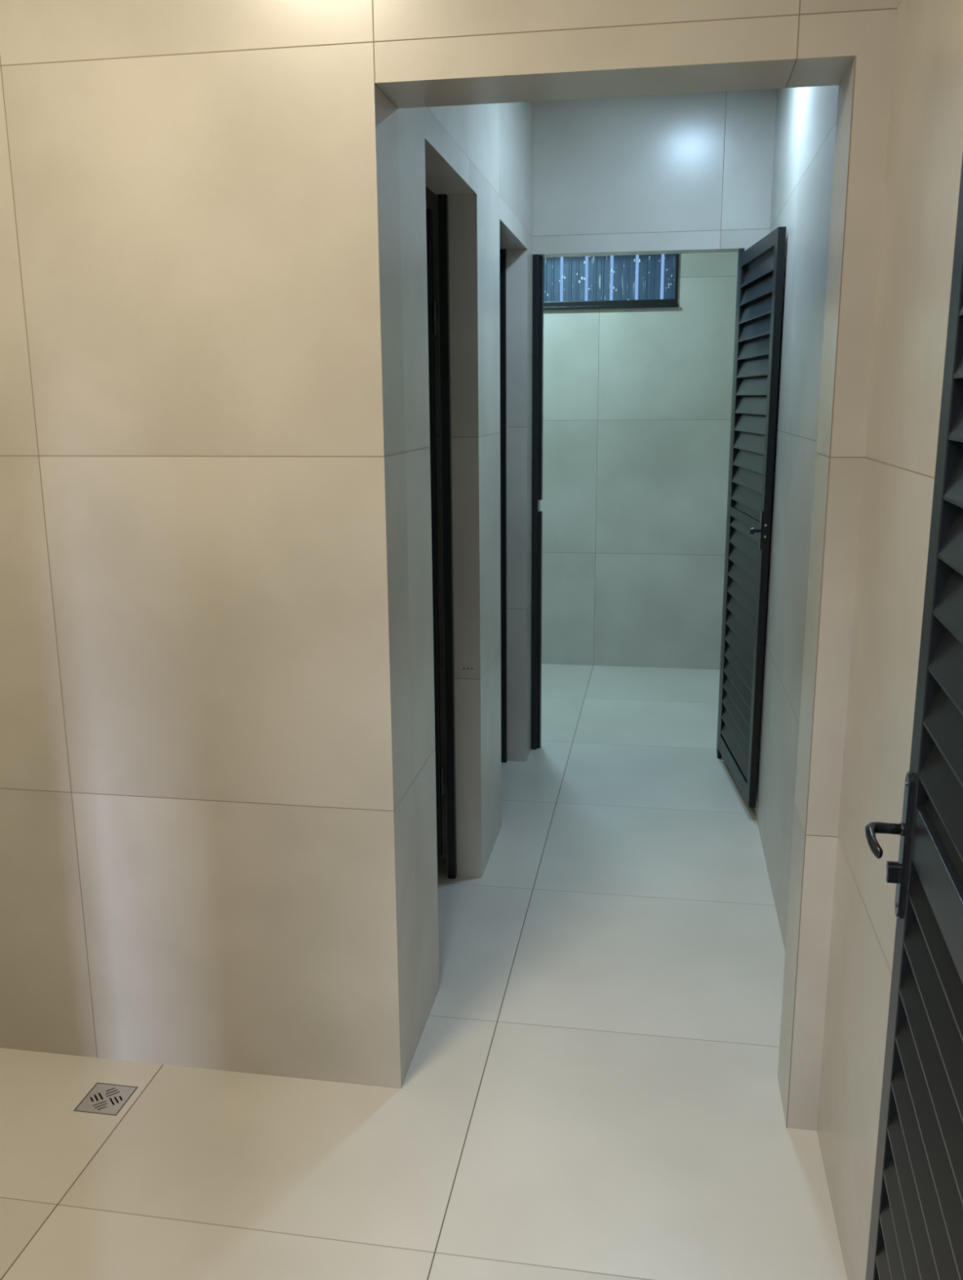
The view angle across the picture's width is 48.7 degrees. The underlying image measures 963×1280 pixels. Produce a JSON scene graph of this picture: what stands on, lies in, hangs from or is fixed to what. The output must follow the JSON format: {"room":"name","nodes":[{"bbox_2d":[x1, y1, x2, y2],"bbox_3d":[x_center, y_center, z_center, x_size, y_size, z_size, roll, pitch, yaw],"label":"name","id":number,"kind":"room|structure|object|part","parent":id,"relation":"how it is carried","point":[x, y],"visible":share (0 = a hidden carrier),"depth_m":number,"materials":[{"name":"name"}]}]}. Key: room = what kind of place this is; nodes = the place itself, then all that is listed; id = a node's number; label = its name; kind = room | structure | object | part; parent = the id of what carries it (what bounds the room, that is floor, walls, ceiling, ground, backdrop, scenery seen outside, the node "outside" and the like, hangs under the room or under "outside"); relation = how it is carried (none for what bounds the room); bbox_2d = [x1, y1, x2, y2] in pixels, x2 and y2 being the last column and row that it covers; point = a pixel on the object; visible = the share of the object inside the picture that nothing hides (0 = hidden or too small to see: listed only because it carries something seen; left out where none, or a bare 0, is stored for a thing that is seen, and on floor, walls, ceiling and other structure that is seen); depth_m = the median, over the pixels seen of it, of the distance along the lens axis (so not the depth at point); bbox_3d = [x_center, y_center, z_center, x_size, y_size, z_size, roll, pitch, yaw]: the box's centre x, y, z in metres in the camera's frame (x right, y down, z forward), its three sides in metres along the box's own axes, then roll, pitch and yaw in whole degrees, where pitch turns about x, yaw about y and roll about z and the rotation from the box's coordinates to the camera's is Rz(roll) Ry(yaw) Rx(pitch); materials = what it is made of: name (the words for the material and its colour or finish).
{"room":"changing room","nodes":[
{"label":"changing room","id":0,"kind":"room"},
{"bbox_2d":[0,663,847,1279],"bbox_3d":[-0.388,1.182,3.401,5.300,0.120,10.900,2,13,9],"label":"floor","id":1,"kind":"structure","parent":0,"point":[590,1090],"depth_m":2.84,"materials":[{"name":"tile"}]},
{"bbox_2d":[74,1083,137,1115],"bbox_3d":[-1.016,1.262,2.886,0.121,0.040,0.121,2,13,9],"label":"floor drain","id":2,"kind":"object","parent":1,"relation":"on","point":[103,1098],"visible":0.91,"depth_m":2.88,"materials":[{"name":"silver metal"}]},
{"bbox_2d":[425,186,446,857],"bbox_3d":[-0.782,-0.742,4.171,1.356,3.300,0.100,2,13,9],"label":"door frame","id":3,"kind":"structure","parent":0,"point":[431,197],"depth_m":4.06,"materials":[{"name":"metal"}]},
{"bbox_2d":[0,0,897,1130],"bbox_3d":[-1.016,-0.428,2.789,3.864,3.300,0.217,2,13,9],"label":"wall","id":4,"kind":"structure","parent":0,"point":[207,842],"depth_m":2.61,"materials":[{"name":"tile"}]},
{"bbox_2d":[398,101,533,1041],"bbox_3d":[-0.040,-0.725,4.071,0.140,3.300,2.703,2,13,9],"label":"wall","id":5,"kind":"structure","parent":0,"point":[480,157],"depth_m":3.90,"materials":[{"name":"tile"}]},
{"bbox_2d":[426,208,444,857],"bbox_3d":[-0.514,-0.323,3.951,0.735,2.376,0.035,1,13,8],"label":"door","id":6,"kind":"structure","parent":5,"relation":"in","point":[432,306],"depth_m":3.86,"materials":[{"name":"black metal"}]},
{"bbox_2d":[437,194,457,879],"bbox_3d":[-0.189,-0.208,3.545,0.031,2.523,0.818,2,13,9],"label":"door frame","id":7,"kind":"structure","parent":5,"relation":"attached to","point":[442,199],"depth_m":3.88,"materials":[{"name":"black metal"}]},
{"bbox_2d":[499,248,506,762],"bbox_3d":[0.038,-0.506,4.857,0.031,2.523,0.868,2,13,9],"label":"door frame","id":8,"kind":"structure","parent":5,"relation":"attached to","point":[503,251],"depth_m":5.24,"materials":[{"name":"black metal"}]},
{"bbox_2d":[531,255,543,749],"bbox_3d":[0.290,-0.653,5.503,0.046,2.520,0.121,2,13,9],"label":"door frame","id":9,"kind":"structure","parent":5,"relation":"attached to","point":[538,260],"depth_m":5.44,"materials":[{"name":"metal"}]},
{"bbox_2d":[543,253,679,310],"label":"window","id":10,"kind":"structure","parent":0,"point":[599,267],"depth_m":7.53,"materials":[{"name":"blue glass"}]},
{"bbox_3d":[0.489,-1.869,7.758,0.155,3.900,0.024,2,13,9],"label":"panel","id":11,"kind":"part","parent":10,"relation":"part of","materials":[{"name":"blue glass"}]},
{"bbox_3d":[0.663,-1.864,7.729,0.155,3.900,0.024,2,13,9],"label":"panel","id":12,"kind":"part","parent":10,"relation":"part of","materials":[{"name":"blue glass"}]},
{"bbox_3d":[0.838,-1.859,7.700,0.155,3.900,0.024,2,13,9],"label":"panel","id":13,"kind":"part","parent":10,"relation":"part of","materials":[{"name":"blue glass"}]},
{"bbox_3d":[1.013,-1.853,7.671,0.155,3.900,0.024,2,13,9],"label":"panel","id":14,"kind":"part","parent":10,"relation":"part of","materials":[{"name":"blue glass"}]},
{"bbox_3d":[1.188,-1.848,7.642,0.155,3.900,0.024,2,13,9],"label":"panel","id":15,"kind":"part","parent":10,"relation":"part of","materials":[{"name":"blue glass"}]},
{"bbox_3d":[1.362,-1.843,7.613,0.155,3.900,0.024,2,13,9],"label":"panel","id":16,"kind":"part","parent":10,"relation":"part of","materials":[{"name":"blue glass"}]},
{"bbox_2d":[540,252,738,669],"bbox_3d":[0.422,-1.458,7.300,2.862,3.300,0.160,2,13,9],"label":"wall","id":17,"kind":"structure","parent":0,"point":[637,402],"depth_m":7.19,"materials":[{"name":"tile"}]},
{"bbox_2d":[530,88,777,759],"bbox_3d":[0.077,-1.038,5.453,2.612,3.300,0.130,2,13,9],"label":"wall","id":18,"kind":"structure","parent":0,"point":[684,173],"depth_m":5.00,"materials":[{"name":"tile"}]},
{"bbox_2d":[716,248,744,758],"bbox_3d":[1.246,-0.623,5.342,0.022,2.520,0.116,2,13,9],"label":"door frame","id":19,"kind":"structure","parent":18,"relation":"attached to","point":[741,251],"depth_m":5.32,"materials":[{"name":"black metal"}]},
{"bbox_2d":[754,0,962,1279],"bbox_3d":[1.169,-0.654,3.718,0.168,3.300,6.830,2,13,9],"label":"wall","id":20,"kind":"structure","parent":0,"point":[925,145],"depth_m":2.22,"materials":[{"name":"tile"}]},
{"bbox_2d":[718,226,786,807],"bbox_3d":[1.191,-0.534,4.871,0.081,2.435,0.844,0,13,3],"label":"door","id":21,"kind":"structure","parent":20,"relation":"in","point":[762,265],"depth_m":4.77,"materials":[{"name":"black metal"}]},
{"bbox_3d":[1.218,0.034,4.991,0.026,1.227,0.708,0,13,3],"label":"louver panel","id":22,"kind":"part","parent":21,"relation":"part of","materials":[{"name":"black metal"}]},
{"bbox_3d":[1.210,-1.098,4.735,0.026,1.161,0.708,0,13,3],"label":"louver panel","id":23,"kind":"part","parent":21,"relation":"part of","materials":[{"name":"black metal"}]},
{"bbox_3d":[1.153,-0.461,4.481,0.045,0.034,0.034,0,13,3],"label":"knob","id":24,"kind":"part","parent":21,"relation":"part of","materials":[{"name":"silver metal"}]},
{"bbox_3d":[1.177,-0.462,4.480,0.006,0.160,0.028,0,13,3],"label":"handle plate","id":25,"kind":"part","parent":21,"relation":"part of","materials":[{"name":"black metal"}]},
{"bbox_2d":[865,152,962,1279],"bbox_3d":[0.551,0.308,1.228,0.101,2.470,0.887,2,13,12],"label":"door","id":26,"kind":"structure","parent":20,"relation":"in","point":[916,1233],"depth_m":1.49,"materials":[{"name":"black metal"}]},
{"bbox_3d":[0.612,0.302,1.606,0.059,0.030,0.092,2,13,12],"label":"lever handle","id":27,"kind":"part","parent":26,"relation":"part of","materials":[{"name":"black metal"}]},
{"bbox_3d":[0.651,0.316,1.638,0.008,0.242,0.032,2,13,12],"label":"handle plate","id":28,"kind":"part","parent":26,"relation":"part of","materials":[{"name":"black metal"}]},
{"bbox_3d":[0.587,0.906,1.365,0.030,1.063,0.737,2,13,12],"label":"louver panel","id":29,"kind":"part","parent":26,"relation":"part of","materials":[{"name":"black metal"}]},
{"bbox_3d":[0.579,-0.236,1.106,0.030,1.227,0.737,2,13,12],"label":"louver panel","id":30,"kind":"part","parent":26,"relation":"part of","materials":[{"name":"black metal"}]}
]}

